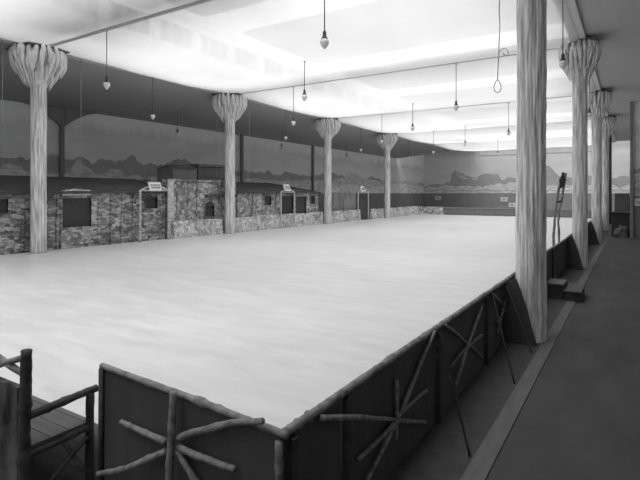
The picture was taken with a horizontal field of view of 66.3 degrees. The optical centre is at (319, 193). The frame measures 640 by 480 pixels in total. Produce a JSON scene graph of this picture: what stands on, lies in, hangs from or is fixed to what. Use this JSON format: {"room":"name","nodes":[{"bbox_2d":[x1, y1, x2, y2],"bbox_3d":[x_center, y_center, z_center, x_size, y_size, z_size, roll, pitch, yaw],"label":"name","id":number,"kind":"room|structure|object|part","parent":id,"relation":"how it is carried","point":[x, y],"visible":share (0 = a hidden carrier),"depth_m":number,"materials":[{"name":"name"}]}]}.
{"room":"ice rink","nodes":[
{"label":"ice rink","id":0,"kind":"room"},
{"bbox_2d":[0,99,423,214],"bbox_3d":[-4.622,-1.625,29.322,0.148,7.500,60.562,0,0,32],"label":"wall","id":1,"kind":"structure","parent":0,"point":[96,145],"depth_m":24.87,"materials":[{"name":"paint"}]},
{"bbox_2d":[0,42,452,157],"bbox_3d":[-2.093,-4.381,27.718,5.888,1.862,60.562,0,0,32],"label":"ceiling","id":2,"kind":"structure","parent":0,"point":[129,95],"depth_m":20.97,"materials":[{"name":"paint"}]},
{"bbox_2d":[175,109,178,135],"bbox_3d":[-6.239,-3.087,21.429,0.161,1.200,0.165,0,0,32],"label":"pendant lamp","id":3,"kind":"object","parent":2,"relation":"hanging from","point":[177,132],"visible":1,"depth_m":21.43,"materials":[{"name":"white"}]},
{"bbox_2d":[0,214,591,476],"bbox_3d":[3.875,1.812,20.570,12.500,0.375,34.738,0,0,32],"label":"floor","id":4,"kind":"structure","parent":0,"point":[270,324],"depth_m":7.16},
{"bbox_2d":[6,42,69,253],"bbox_3d":[-7.693,-1.159,13.394,1.391,5.569,1.393,0,0,25],"label":"column","id":5,"kind":"structure","parent":4,"relation":"on","point":[38,64],"depth_m":13.21,"materials":[{"name":"paint"}]},
{"bbox_3d":[-7.695,-3.913,13.396,1.113,0.050,1.113,0,0,32],"label":"plate","id":6,"kind":"part","parent":5,"relation":"part of","materials":[{"name":"grey wood"}]},
{"bbox_2d":[139,186,169,242],"bbox_3d":[-5.621,0.653,16.677,0.092,1.945,1.260,0,0,32],"label":"frame","id":7,"kind":"object","parent":4,"relation":"on","point":[142,189],"visible":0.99,"depth_m":16.92,"materials":[{"name":"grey wood"}]},
{"bbox_3d":[-5.940,0.766,16.184,0.083,1.718,0.086,0,0,32],"label":"post","id":8,"kind":"part","parent":7,"relation":"part of","materials":[{"name":"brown wood"}]},
{"bbox_2d":[148,182,161,190],"bbox_3d":[-5.584,-0.227,16.587,0.045,0.300,0.578,0,0,32],"label":"sign","id":9,"kind":"object","parent":7,"relation":"attached to","point":[153,186],"visible":1,"depth_m":16.55,"materials":[{"name":"white paper"}]},
{"bbox_3d":[-5.305,0.763,17.174,0.090,1.724,0.082,0,0,32],"label":"post","id":10,"kind":"part","parent":7,"relation":"part of","materials":[{"name":"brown wood"}]},
{"bbox_2d":[211,93,246,233],"bbox_3d":[-3.644,-1.159,19.779,1.393,5.569,1.391,0,0,2],"label":"column","id":11,"kind":"structure","parent":4,"relation":"on","point":[230,107],"depth_m":19.60,"materials":[{"name":"paint"}]},
{"bbox_3d":[-3.643,-3.913,19.781,1.113,0.050,1.113,0,0,10],"label":"plate","id":12,"kind":"part","parent":11,"relation":"part of","materials":[{"name":"grey wood"}]},
{"bbox_2d":[171,209,360,238],"bbox_3d":[-1.446,1.297,23.569,0.200,0.656,14.288,0,0,32],"label":"stone wall","id":13,"kind":"structure","parent":4,"relation":"on","point":[259,222],"depth_m":21.36,"materials":[{"name":"grey stone"}]},
{"bbox_2d":[359,193,369,219],"bbox_3d":[2.765,0.812,30.310,0.062,1.625,1.335,0,0,32],"label":"door","id":14,"kind":"structure","parent":13,"relation":"in","point":[363,197],"depth_m":30.22,"materials":[{"name":"black wood"}]},
{"bbox_2d":[280,190,294,227],"bbox_3d":[-1.519,0.670,23.158,0.090,1.912,1.161,0,0,32],"label":"frame","id":15,"kind":"object","parent":4,"relation":"on","point":[282,191],"visible":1,"depth_m":22.68,"materials":[{"name":"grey wood"}]},
{"bbox_3d":[-1.805,0.782,22.703,0.087,1.686,0.087,0,0,32],"label":"post","id":16,"kind":"part","parent":15,"relation":"part of","materials":[{"name":"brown wood"}]},
{"bbox_2d":[283,184,290,190],"bbox_3d":[-1.542,-0.263,22.956,0.045,0.308,0.608,0,0,32],"label":"sign","id":17,"kind":"object","parent":15,"relation":"attached to","point":[286,186],"visible":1,"depth_m":22.89,"materials":[{"name":"white"}]},
{"bbox_3d":[-1.231,0.781,23.611,0.090,1.688,0.087,0,0,32],"label":"post","id":18,"kind":"part","parent":15,"relation":"part of","materials":[{"name":"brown wood"}]},
{"bbox_2d":[315,118,340,223],"bbox_3d":[0.412,-1.159,26.166,1.391,5.569,1.393,0,0,-5],"label":"column","id":19,"kind":"structure","parent":4,"relation":"on","point":[327,127],"depth_m":25.98,"materials":[{"name":"paint"}]},
{"bbox_2d":[358,190,368,220],"bbox_3d":[2.632,0.676,29.686,0.092,1.899,1.407,0,0,32],"label":"frame","id":20,"kind":"object","parent":4,"relation":"on","point":[365,190],"visible":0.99,"depth_m":29.62,"materials":[{"name":"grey wood"}]},
{"bbox_2d":[370,209,383,218],"bbox_3d":[3.695,1.302,31.671,0.200,0.646,1.684,0,0,32],"label":"stone wall","id":21,"kind":"structure","parent":4,"relation":"on","point":[374,213],"depth_m":31.43,"materials":[{"name":"grey stone"}]},
{"bbox_2d":[377,133,397,217],"bbox_3d":[4.462,-1.159,32.554,1.393,5.569,1.391,0,0,-12],"label":"column","id":22,"kind":"structure","parent":4,"relation":"on","point":[389,139],"depth_m":32.36,"materials":[{"name":"paint"}]},
{"bbox_2d":[390,206,442,216],"bbox_3d":[6.899,1.301,35.202,1.825,0.648,6.462,0,0,32],"label":"stone wall","id":23,"kind":"structure","parent":4,"relation":"on","point":[413,210],"depth_m":36.90,"materials":[{"name":"grey stone"}]},
{"bbox_2d":[444,207,591,217],"bbox_3d":[13.932,1.350,34.551,10.500,0.550,0.175,0,0,32],"label":"fence","id":24,"kind":"object","parent":4,"relation":"on","point":[567,213],"visible":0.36,"depth_m":35.35,"materials":[{"name":"paint"}]},
{"bbox_3d":[13.932,1.100,34.551,10.500,0.050,0.175,0,0,32],"label":"rail","id":25,"kind":"part","parent":24,"relation":"part of","materials":[{"name":"paint"}]},
{"bbox_3d":[13.902,1.569,34.503,10.500,0.062,0.038,0,0,32],"label":"rail","id":26,"kind":"part","parent":24,"relation":"part of","materials":[{"name":"grey wood"}]},
{"bbox_2d":[552,172,566,245],"bbox_3d":[6.077,0.544,12.429,0.351,2.167,0.196,0,0,32],"label":"poles","id":27,"kind":"object","parent":4,"relation":"on","point":[562,181],"visible":0.91,"depth_m":12.42,"materials":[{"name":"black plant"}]},
{"bbox_2d":[0,0,613,150],"bbox_3d":[7.396,-4.399,21.733,16.550,1.702,60.500,0,0,32],"label":"ceiling","id":28,"kind":"structure","parent":0,"point":[224,46],"depth_m":12.80,"materials":[{"name":"white paint"}]},
{"bbox_2d":[302,61,306,100],"bbox_3d":[-0.420,-3.038,13.265,0.161,1.100,0.165,0,0,32],"label":"pendant lamp","id":29,"kind":"object","parent":28,"relation":"hanging from","point":[304,95],"visible":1,"depth_m":13.25,"materials":[{"name":"white"}]},
{"bbox_2d":[49,0,590,155],"bbox_3d":[5.686,-3.950,22.818,12.175,0.075,60.575,0,0,32],"label":"trim","id":30,"kind":"structure","parent":28,"relation":"attached to","point":[198,2],"depth_m":12.40,"materials":[{"name":"paint"}]},
{"bbox_2d":[103,30,109,89],"bbox_3d":[-5.120,-3.200,11.762,0.161,1.425,0.165,0,0,32],"label":"pendant lamp","id":31,"kind":"object","parent":30,"relation":"hanging from","point":[106,84],"visible":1,"depth_m":11.75,"materials":[{"name":"white glass"}]},
{"bbox_3d":[-5.120,-3.306,11.762,0.018,1.212,0.021,0,0,32],"label":"cord","id":32,"kind":"part","parent":31,"relation":"part of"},
{"bbox_3d":[-5.120,-2.578,11.762,0.161,0.181,0.165,0,0,32],"label":"bulb","id":33,"kind":"part","parent":31,"relation":"part of","materials":[{"name":"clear glass"}]},
{"bbox_2d":[291,87,295,125],"bbox_3d":[-0.983,-3.200,18.093,0.161,1.425,0.165,0,0,32],"label":"pendant lamp","id":34,"kind":"object","parent":30,"relation":"hanging from","point":[293,122],"visible":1,"depth_m":18.08,"materials":[{"name":"white"}]},
{"bbox_2d":[453,64,458,110],"bbox_3d":[4.125,-3.200,14.852,0.161,1.425,0.165,0,0,32],"label":"pendant lamp","id":35,"kind":"object","parent":30,"relation":"hanging from","point":[456,106],"visible":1,"depth_m":14.81,"materials":[{"name":"white"}]},
{"bbox_2d":[507,103,510,135],"bbox_3d":[8.177,-3.200,21.237,0.161,1.425,0.165,0,0,32],"label":"pendant lamp","id":36,"kind":"object","parent":30,"relation":"hanging from","point":[508,131],"visible":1,"depth_m":21.23,"materials":[{"name":"white"}]},
{"bbox_2d":[320,0,328,48],"bbox_3d":[0.078,-3.200,8.463,0.161,1.425,0.165,0,0,32],"label":"pendant lamp","id":37,"kind":"object","parent":28,"relation":"hanging from","point":[324,42],"visible":1,"depth_m":8.43,"materials":[{"name":"white glass"}]},
{"bbox_2d":[321,30,327,38],"bbox_3d":[0.078,-2.734,8.463,0.130,0.156,0.130,0,0,32],"label":"socket","id":38,"kind":"object","parent":37,"relation":"attached to","point":[324,36],"depth_m":8.43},
{"bbox_3d":[0.078,-3.306,8.463,0.018,1.212,0.021,0,0,32],"label":"cord","id":39,"kind":"part","parent":37,"relation":"part of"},
{"bbox_3d":[0.078,-2.578,8.463,0.161,0.181,0.165,0,0,32],"label":"bulb","id":40,"kind":"part","parent":37,"relation":"part of","materials":[{"name":"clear glass"}]},
{"bbox_2d":[411,103,414,130],"bbox_3d":[3.706,-3.038,19.604,0.161,1.100,0.165,0,0,32],"label":"pendant lamp","id":41,"kind":"object","parent":28,"relation":"hanging from","point":[412,126],"visible":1,"depth_m":19.58,"materials":[{"name":"white"}]},
{"bbox_2d":[493,0,508,92],"bbox_3d":[2.036,-2.530,5.505,0.172,2.789,0.037,0,0,32],"label":"rope","id":42,"kind":"object","parent":28,"relation":"hanging from","point":[499,0],"visible":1,"depth_m":5.52,"materials":[{"name":"grey fabric"}]},
{"bbox_2d":[31,228,639,479],"bbox_3d":[4.894,2.062,23.284,22.438,0.125,60.562,0,0,32],"label":"floor","id":43,"kind":"structure","parent":0,"point":[579,419],"depth_m":4.75,"materials":[{"name":"grey concrete"}]},
{"bbox_2d":[0,348,97,479],"bbox_3d":[-2.357,1.480,3.605,1.667,1.042,0.530,0,0,32],"label":"bench","id":44,"kind":"object","parent":43,"relation":"on","point":[28,421],"visible":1,"depth_m":3.08,"materials":[{"name":"wood"}]},
{"bbox_3d":[-1.812,1.480,3.005,0.099,1.042,0.100,0,0,32],"label":"post","id":45,"kind":"part","parent":44,"relation":"part of","materials":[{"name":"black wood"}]},
{"bbox_3d":[-2.334,1.567,3.612,1.562,0.021,0.405,0,0,32],"label":"seat","id":46,"kind":"part","parent":44,"relation":"part of","materials":[{"name":"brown wood"}]},
{"bbox_3d":[-1.681,1.601,3.182,0.051,0.060,0.430,0,0,32],"label":"seat rail","id":47,"kind":"part","parent":44,"relation":"part of","materials":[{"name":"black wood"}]},
{"bbox_3d":[-1.674,1.359,3.199,0.061,0.072,0.469,0,0,32],"label":"armrest","id":48,"kind":"part","parent":44,"relation":"part of","materials":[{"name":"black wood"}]},
{"bbox_3d":[-1.575,1.681,3.351,0.068,0.639,0.065,0,0,32],"label":"post","id":49,"kind":"part","parent":44,"relation":"part of","materials":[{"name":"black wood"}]},
{"bbox_2d":[96,363,289,479],"bbox_3d":[-0.802,1.546,2.739,1.490,0.908,0.118,0,0,32],"label":"fence panel","id":50,"kind":"object","parent":43,"relation":"on","point":[148,429],"visible":1,"depth_m":2.76,"materials":[{"name":"dark wood planks"},{"name":"bark"}]},
{"bbox_3d":[-1.403,1.562,3.142,0.043,0.877,0.033,0,0,32],"label":"post","id":51,"kind":"part","parent":50,"relation":"part of","materials":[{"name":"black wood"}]},
{"bbox_3d":[-0.828,1.550,2.717,0.072,0.900,0.054,0,0,32],"label":"post","id":52,"kind":"part","parent":50,"relation":"part of","materials":[{"name":"grey wood"}]},
{"bbox_3d":[-0.780,1.141,2.763,1.480,0.097,0.054,0,0,32],"label":"rail","id":53,"kind":"part","parent":50,"relation":"part of","materials":[{"name":"grey wood"}]},
{"bbox_3d":[-0.199,1.600,2.372,0.047,0.800,0.048,0,0,9],"label":"corner post","id":54,"kind":"part","parent":50,"relation":"part of","materials":[{"name":"grey wood"}]},
{"bbox_2d":[386,224,610,479],"bbox_3d":[9.272,1.995,16.885,0.438,0.010,34.550,0,0,32],"label":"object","id":55,"kind":"structure","parent":43,"relation":"on","point":[441,453],"depth_m":4.37,"materials":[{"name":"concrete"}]},
{"bbox_2d":[282,389,344,479],"bbox_3d":[-0.021,1.572,2.645,0.069,0.856,0.557,0,0,32],"label":"fence panel","id":56,"kind":"object","parent":55,"relation":"on","point":[312,447],"visible":0.94,"depth_m":2.64,"materials":[{"name":"wood"}]},
{"bbox_3d":[-0.022,1.177,2.646,0.065,0.066,0.557,0,0,32],"label":"rail","id":57,"kind":"part","parent":56,"relation":"part of","materials":[{"name":"grey wood"}]},
{"bbox_2d":[317,326,436,479],"bbox_3d":[0.503,1.571,3.436,0.093,0.858,1.910,0,0,32],"label":"fence panel","id":58,"kind":"object","parent":55,"relation":"on","point":[386,410],"visible":0.99,"depth_m":3.40,"materials":[{"name":"wood"}]},
{"bbox_3d":[0.565,1.171,3.565,0.060,0.058,1.626,0,0,32],"label":"rail","id":59,"kind":"part","parent":58,"relation":"part of","materials":[{"name":"grey wood"}]},
{"bbox_2d":[434,293,485,456],"bbox_3d":[1.362,1.574,4.745,0.362,0.851,2.141,0,0,22],"label":"fence panel","id":60,"kind":"object","parent":55,"relation":"on","point":[459,337],"visible":0.98,"depth_m":4.73,"materials":[{"name":"wood"}]},
{"bbox_3d":[1.448,1.180,4.966,0.057,0.062,1.688,0,0,32],"label":"rail","id":61,"kind":"part","parent":60,"relation":"part of","materials":[{"name":"grey wood"}]},
{"bbox_2d":[483,273,536,383],"bbox_3d":[2.401,1.568,6.096,0.446,0.864,2.083,0,0,32],"label":"fence panel","id":62,"kind":"object","parent":55,"relation":"on","point":[506,316],"visible":1,"depth_m":6.40,"materials":[{"name":"wood"}]},
{"bbox_3d":[2.336,1.594,6.386,0.025,0.812,1.638,0,0,32],"label":"board panel","id":63,"kind":"part","parent":62,"relation":"part of","materials":[{"name":"wood"}]},
{"bbox_3d":[2.351,1.176,6.377,0.057,0.058,1.663,0,0,32],"label":"rail","id":64,"kind":"part","parent":62,"relation":"part of","materials":[{"name":"grey wood"}]},
{"bbox_2d":[547,278,584,300],"bbox_3d":[4.746,1.850,9.461,0.600,0.300,0.938,0,0,32],"label":"steps","id":65,"kind":"structure","parent":55,"relation":"on","point":[556,288],"depth_m":9.24,"materials":[{"name":"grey wood"}]},
{"bbox_2d":[551,235,583,278],"bbox_3d":[6.065,1.568,11.881,0.433,0.864,3.563,0,0,32],"label":"fence panel","id":66,"kind":"object","parent":55,"relation":"on","point":[565,254],"visible":0.96,"depth_m":12.62,"materials":[{"name":"wood"}]},
{"bbox_3d":[5.896,1.595,11.982,0.039,0.810,3.552,0,0,32],"label":"board panel","id":67,"kind":"part","parent":66,"relation":"part of","materials":[{"name":"wood"}]},
{"bbox_3d":[5.910,1.180,11.979,0.062,0.057,3.563,0,0,32],"label":"rail","id":68,"kind":"part","parent":66,"relation":"part of","materials":[{"name":"grey wood"}]},
{"bbox_2d":[569,222,599,244],"bbox_3d":[9.045,1.560,16.578,0.433,0.880,7.563,0,0,32],"label":"fence panel","id":69,"kind":"object","parent":55,"relation":"on","point":[592,236],"visible":0.19,"depth_m":19.15,"materials":[{"name":"wood"}]},
{"bbox_2d":[515,0,546,342],"bbox_3d":[2.882,-1.000,6.683,1.046,6.000,1.057,0,0,40],"label":"column","id":70,"kind":"structure","parent":43,"relation":"on","point":[531,15],"depth_m":6.52,"materials":[{"name":"paint"}]},
{"bbox_2d":[460,241,606,479],"bbox_3d":[4.240,1.992,8.413,0.144,0.015,28.750,0,0,32],"label":"trim","id":71,"kind":"structure","parent":43,"relation":"on","point":[481,464],"depth_m":4.63,"materials":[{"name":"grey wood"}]},
{"bbox_2d":[546,247,551,281],"bbox_3d":[4.518,1.571,9.791,0.063,0.859,1.626,0,0,32],"label":"fence panel","id":72,"kind":"object","parent":43,"relation":"on","point":[549,251],"visible":0.41,"depth_m":10.11,"materials":[{"name":"wood"}]},
{"bbox_2d":[558,36,602,268],"bbox_3d":[6.930,-1.000,13.070,1.046,6.000,1.055,0,0,24],"label":"column","id":73,"kind":"structure","parent":43,"relation":"on","point":[582,56],"depth_m":12.91,"materials":[{"name":"paint"}]},
{"bbox_3d":[6.933,-3.975,13.070,0.840,0.050,0.840,0,0,32],"label":"plate","id":74,"kind":"part","parent":73,"relation":"part of","materials":[{"name":"grey wood"}]},
{"bbox_2d":[587,90,612,243],"bbox_3d":[10.983,-1.000,19.458,1.055,6.000,1.046,0,0,-4],"label":"column","id":75,"kind":"structure","parent":43,"relation":"on","point":[600,100],"depth_m":19.29,"materials":[{"name":"paint"}]},
{"bbox_2d":[602,116,616,230],"bbox_3d":[15.034,-1.000,25.840,1.046,6.000,1.055,0,0,12],"label":"column","id":76,"kind":"structure","parent":43,"relation":"on","point":[608,122],"depth_m":25.68,"materials":[{"name":"paint"}]},
{"bbox_2d":[609,134,611,223],"bbox_3d":[19.089,-0.938,32.226,0.166,5.875,0.175,0,0,32],"label":"post","id":77,"kind":"object","parent":43,"relation":"on","point":[610,138],"visible":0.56,"depth_m":32.15,"materials":[{"name":"grey wood"}]},
{"bbox_2d":[610,211,629,236],"bbox_3d":[14.186,1.438,23.123,0.800,1.125,0.825,0,0,32],"label":"crate","id":78,"kind":"object","parent":43,"relation":"on","point":[617,218],"visible":0.75,"depth_m":22.83,"materials":[{"name":"black wood"}]},
{"bbox_3d":[14.186,0.906,23.123,0.800,0.062,0.825,0,0,32],"label":"lid","id":79,"kind":"part","parent":78,"relation":"part of","materials":[{"name":"black wood"}]},
{"bbox_2d":[613,225,629,237],"bbox_3d":[13.690,1.704,22.283,0.664,0.593,0.855,0,0,32],"label":"rock mound","id":80,"kind":"object","parent":43,"relation":"on","point":[622,231],"visible":0.99,"depth_m":22.02,"materials":[{"name":"grey stone"}]},
{"bbox_2d":[424,141,629,210],"bbox_3d":[21.146,-1.625,48.893,22.438,7.500,0.150,0,0,32],"label":"wall","id":81,"kind":"structure","parent":0,"point":[462,179],"depth_m":50.88,"materials":[{"name":"paint"}]},
{"bbox_2d":[500,197,507,201],"bbox_3d":[18.869,0.614,50.242,0.686,0.457,0.062,0,0,32],"label":"notice","id":82,"kind":"object","parent":81,"relation":"attached to","point":[503,199],"visible":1,"depth_m":50.20,"materials":[{"name":"white paper"}]},
{"bbox_2d":[508,203,515,206],"bbox_3d":[19.526,1.188,49.825,0.675,0.449,0.062,0,0,32],"label":"notice","id":83,"kind":"object","parent":81,"relation":"attached to","point":[509,204],"visible":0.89,"depth_m":49.82,"materials":[{"name":"white paper"}]},
{"bbox_2d":[616,199,626,211],"bbox_3d":[27.523,1.261,44.735,0.855,1.477,0.038,0,0,32],"label":"doorway","id":84,"kind":"structure","parent":81,"relation":"in","point":[621,204],"depth_m":44.71,"materials":[{"name":"black"}]},
{"bbox_2d":[615,193,629,211],"bbox_3d":[28.840,1.000,43.929,4.125,2.000,0.038,0,0,32],"label":"trim","id":85,"kind":"structure","parent":81,"relation":"attached to","point":[617,195],"depth_m":44.61,"materials":[{"name":"grey wood"}]},
{"bbox_2d":[576,0,639,140],"bbox_3d":[10.710,-4.169,15.114,3.862,0.162,53.000,0,0,32],"label":"ceiling","id":86,"kind":"structure","parent":0,"point":[616,23],"depth_m":13.83,"materials":[{"name":"paint"}]},
{"bbox_2d":[558,0,566,69],"bbox_3d":[4.884,-3.244,9.854,0.161,1.512,0.165,0,0,32],"label":"pendant lamp","id":87,"kind":"object","parent":86,"relation":"hanging from","point":[562,63],"visible":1,"depth_m":9.84,"materials":[{"name":"white glass"}]},
{"bbox_3d":[4.884,-3.350,9.854,0.018,1.300,0.021,0,0,32],"label":"cord","id":88,"kind":"part","parent":87,"relation":"part of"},
{"bbox_3d":[4.884,-2.578,9.854,0.161,0.181,0.165,0,0,32],"label":"bulb","id":89,"kind":"part","parent":87,"relation":"part of","materials":[{"name":"white glass"}]},
{"bbox_2d":[633,101,639,237],"bbox_3d":[15.153,-1.044,21.242,2.927,6.088,0.140,0,0,32],"label":"wall partition","id":90,"kind":"structure","parent":0,"point":[636,105],"depth_m":21.84,"materials":[{"name":"paint"}]},
{"bbox_2d":[630,101,632,237],"bbox_3d":[13.919,-1.044,21.886,0.125,6.088,0.125,0,0,32],"label":"trim","id":91,"kind":"structure","parent":90,"relation":"attached to","point":[631,103],"depth_m":21.83,"materials":[{"name":"paint"}]},
{"bbox_2d":[634,198,639,205],"bbox_3d":[14.196,0.397,21.756,0.390,0.329,0.048,0,0,32],"label":"notice","id":92,"kind":"object","parent":90,"relation":"attached to","point":[636,201],"visible":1,"depth_m":21.81,"materials":[{"name":"white paper"}]},
{"bbox_3d":[5.726,1.825,28.677,18.062,0.350,50.562,0,0,32],"label":"floor","id":93,"kind":"structure","parent":0,"visible":0},
{"bbox_2d":[16,100,102,176],"bbox_3d":[-10.446,-0.925,19.839,0.175,5.150,4.125,0,0,32],"label":"wall post","id":94,"kind":"object","parent":93,"relation":"on","point":[61,116],"visible":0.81,"depth_m":19.80,"materials":[{"name":"paint"}]},
{"bbox_2d":[0,175,166,254],"bbox_3d":[-8.827,0.556,13.829,2.025,2.188,9.768,0,0,32],"label":"hut","id":95,"kind":"object","parent":93,"relation":"on","point":[81,212],"visible":0.91,"depth_m":14.99,"materials":[{"name":"grey stone"}]},
{"bbox_3d":[-8.461,0.332,12.830,0.088,0.429,0.589,0,0,32],"label":"frame","id":96,"kind":"part","parent":95,"relation":"part of","materials":[{"name":"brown wood"}]},
{"bbox_3d":[-7.291,0.575,14.674,0.088,0.930,0.971,0,0,32],"label":"frame","id":97,"kind":"part","parent":95,"relation":"part of","materials":[{"name":"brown wood"}]},
{"bbox_3d":[-5.853,0.335,16.941,0.088,0.443,0.564,0,0,32],"label":"frame","id":98,"kind":"part","parent":95,"relation":"part of","materials":[{"name":"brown wood"}]},
{"bbox_2d":[157,165,196,179],"bbox_3d":[-6.171,0.214,21.186,1.125,2.871,1.333,0,0,32],"label":"shed","id":99,"kind":"object","parent":93,"relation":"on","point":[187,172],"visible":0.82,"depth_m":20.76,"materials":[{"name":"paint"}]},
{"bbox_2d":[139,179,236,238],"bbox_3d":[-5.130,0.569,19.443,1.750,2.162,3.623,0,0,32],"label":"hut","id":100,"kind":"object","parent":93,"relation":"on","point":[189,199],"visible":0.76,"depth_m":18.62,"materials":[{"name":"stone"}]},
{"bbox_3d":[-5.375,0.588,17.601,0.062,2.075,0.250,0,0,32],"label":"corner post","id":101,"kind":"part","parent":100,"relation":"part of","materials":[{"name":"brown wood"}]},
{"bbox_3d":[-4.362,0.706,19.290,0.088,0.476,0.550,0,0,32],"label":"frame","id":102,"kind":"part","parent":100,"relation":"part of","materials":[{"name":"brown wood"}]},
{"bbox_2d":[185,164,224,180],"bbox_3d":[-5.227,0.170,22.593,1.188,2.960,2.123,0,0,32],"label":"shed","id":103,"kind":"object","parent":93,"relation":"on","point":[204,171],"visible":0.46,"depth_m":22.03,"materials":[{"name":"grey wood"}]},
{"bbox_2d":[240,135,243,181],"bbox_3d":[-4.630,-0.906,29.027,0.150,5.112,0.150,0,0,32],"label":"wall post","id":104,"kind":"object","parent":93,"relation":"on","point":[241,136],"visible":0.64,"depth_m":28.97,"materials":[{"name":"paint"}]},
{"bbox_2d":[236,182,320,216],"bbox_3d":[-2.514,0.556,23.776,2.025,2.188,6.421,0,0,32],"label":"hut","id":105,"kind":"object","parent":93,"relation":"on","point":[253,198],"visible":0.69,"depth_m":22.82,"materials":[{"name":"stone"}]},
{"bbox_3d":[-2.410,0.329,22.366,0.088,0.473,0.572,0,0,32],"label":"frame","id":106,"kind":"part","parent":105,"relation":"part of","materials":[{"name":"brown wood"}]},
{"bbox_3d":[-1.591,0.565,23.655,0.088,0.931,1.000,0,0,32],"label":"frame","id":107,"kind":"part","parent":105,"relation":"part of","materials":[{"name":"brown wood"}]},
{"bbox_3d":[-1.036,0.600,24.658,0.050,0.879,0.927,0,0,32],"label":"door","id":108,"kind":"part","parent":105,"relation":"part of","materials":[{"name":"grey wood"}]},
{"bbox_3d":[-0.979,0.600,24.621,0.088,0.942,0.989,0,0,32],"label":"frame","id":109,"kind":"part","parent":105,"relation":"part of","materials":[{"name":"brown wood"}]},
{"bbox_2d":[311,145,313,190],"bbox_3d":[-0.518,-0.906,35.507,0.150,5.112,0.150,0,0,32],"label":"wall post","id":110,"kind":"object","parent":93,"relation":"on","point":[312,146],"visible":0.64,"depth_m":35.44,"materials":[{"name":"paint"}]},
{"bbox_2d":[331,194,355,210],"bbox_3d":[1.322,0.840,28.285,0.180,1.631,3.306,0,0,32],"label":"screen","id":111,"kind":"object","parent":93,"relation":"on","point":[338,201],"visible":0.5,"depth_m":28.32,"materials":[{"name":"paint"}]},
{"bbox_3d":[-1.349,-5.250,23.396,0.250,2.000,54.062,0,0,32],"label":"wall","id":112,"kind":"structure","parent":0,"visible":0},
{"bbox_2d":[2,40,2,168],"bbox_3d":[-8.182,-2.281,12.629,0.014,3.312,0.014,0,0,32],"label":"hanging wire","id":113,"kind":"object","parent":112,"relation":"hanging from","point":[2,40],"visible":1,"depth_m":12.62,"materials":[{"name":"grey metal"}]},
{"bbox_2d":[150,77,154,119],"bbox_3d":[-5.665,-3.212,16.594,0.161,1.450,0.165,0,0,32],"label":"pendant lamp","id":114,"kind":"object","parent":112,"relation":"hanging from","point":[152,115],"visible":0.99,"depth_m":16.59,"materials":[{"name":"white"}]},
{"bbox_3d":[-5.665,-3.319,16.594,0.018,1.238,0.021,0,0,32],"label":"cord","id":115,"kind":"part","parent":114,"relation":"part of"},
{"bbox_2d":[0,38,456,150],"bbox_3d":[-1.633,-4.094,22.948,0.325,0.312,53.000,0,0,32],"label":"trim","id":116,"kind":"structure","parent":112,"relation":"attached to","point":[1,39],"depth_m":17.03,"materials":[{"name":"paint"}]},
{"bbox_2d":[249,101,249,178],"bbox_3d":[-2.993,-2.281,20.805,0.014,3.312,0.014,0,0,32],"label":"hanging wire","id":117,"kind":"object","parent":112,"relation":"hanging from","point":[249,101],"visible":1,"depth_m":20.80,"materials":[{"name":"grey metal"}]},
{"bbox_2d":[284,110,286,139],"bbox_3d":[-1.613,-3.212,22.979,0.161,1.450,0.165,0,0,32],"label":"pendant lamp","id":118,"kind":"object","parent":112,"relation":"hanging from","point":[285,136],"visible":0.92,"depth_m":22.97,"materials":[{"name":"white"}]},
{"bbox_3d":[9.226,-5.250,16.685,0.250,2.000,54.062,0,0,32],"label":"wall","id":119,"kind":"structure","parent":0,"visible":0},
{"bbox_2d":[588,81,591,117],"bbox_3d":[8.931,-3.244,16.243,0.161,1.512,0.165,0,0,32],"label":"pendant lamp","id":120,"kind":"object","parent":119,"relation":"hanging from","point":[589,109],"visible":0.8,"depth_m":16.23,"materials":[{"name":"white"}]},
{"bbox_2d":[565,0,615,141],"bbox_3d":[8.931,-4.125,16.243,0.350,0.250,53.000,0,0,32],"label":"trim","id":121,"kind":"structure","parent":119,"relation":"attached to","point":[572,7],"depth_m":11.75,"materials":[{"name":"paint"}]}
]}

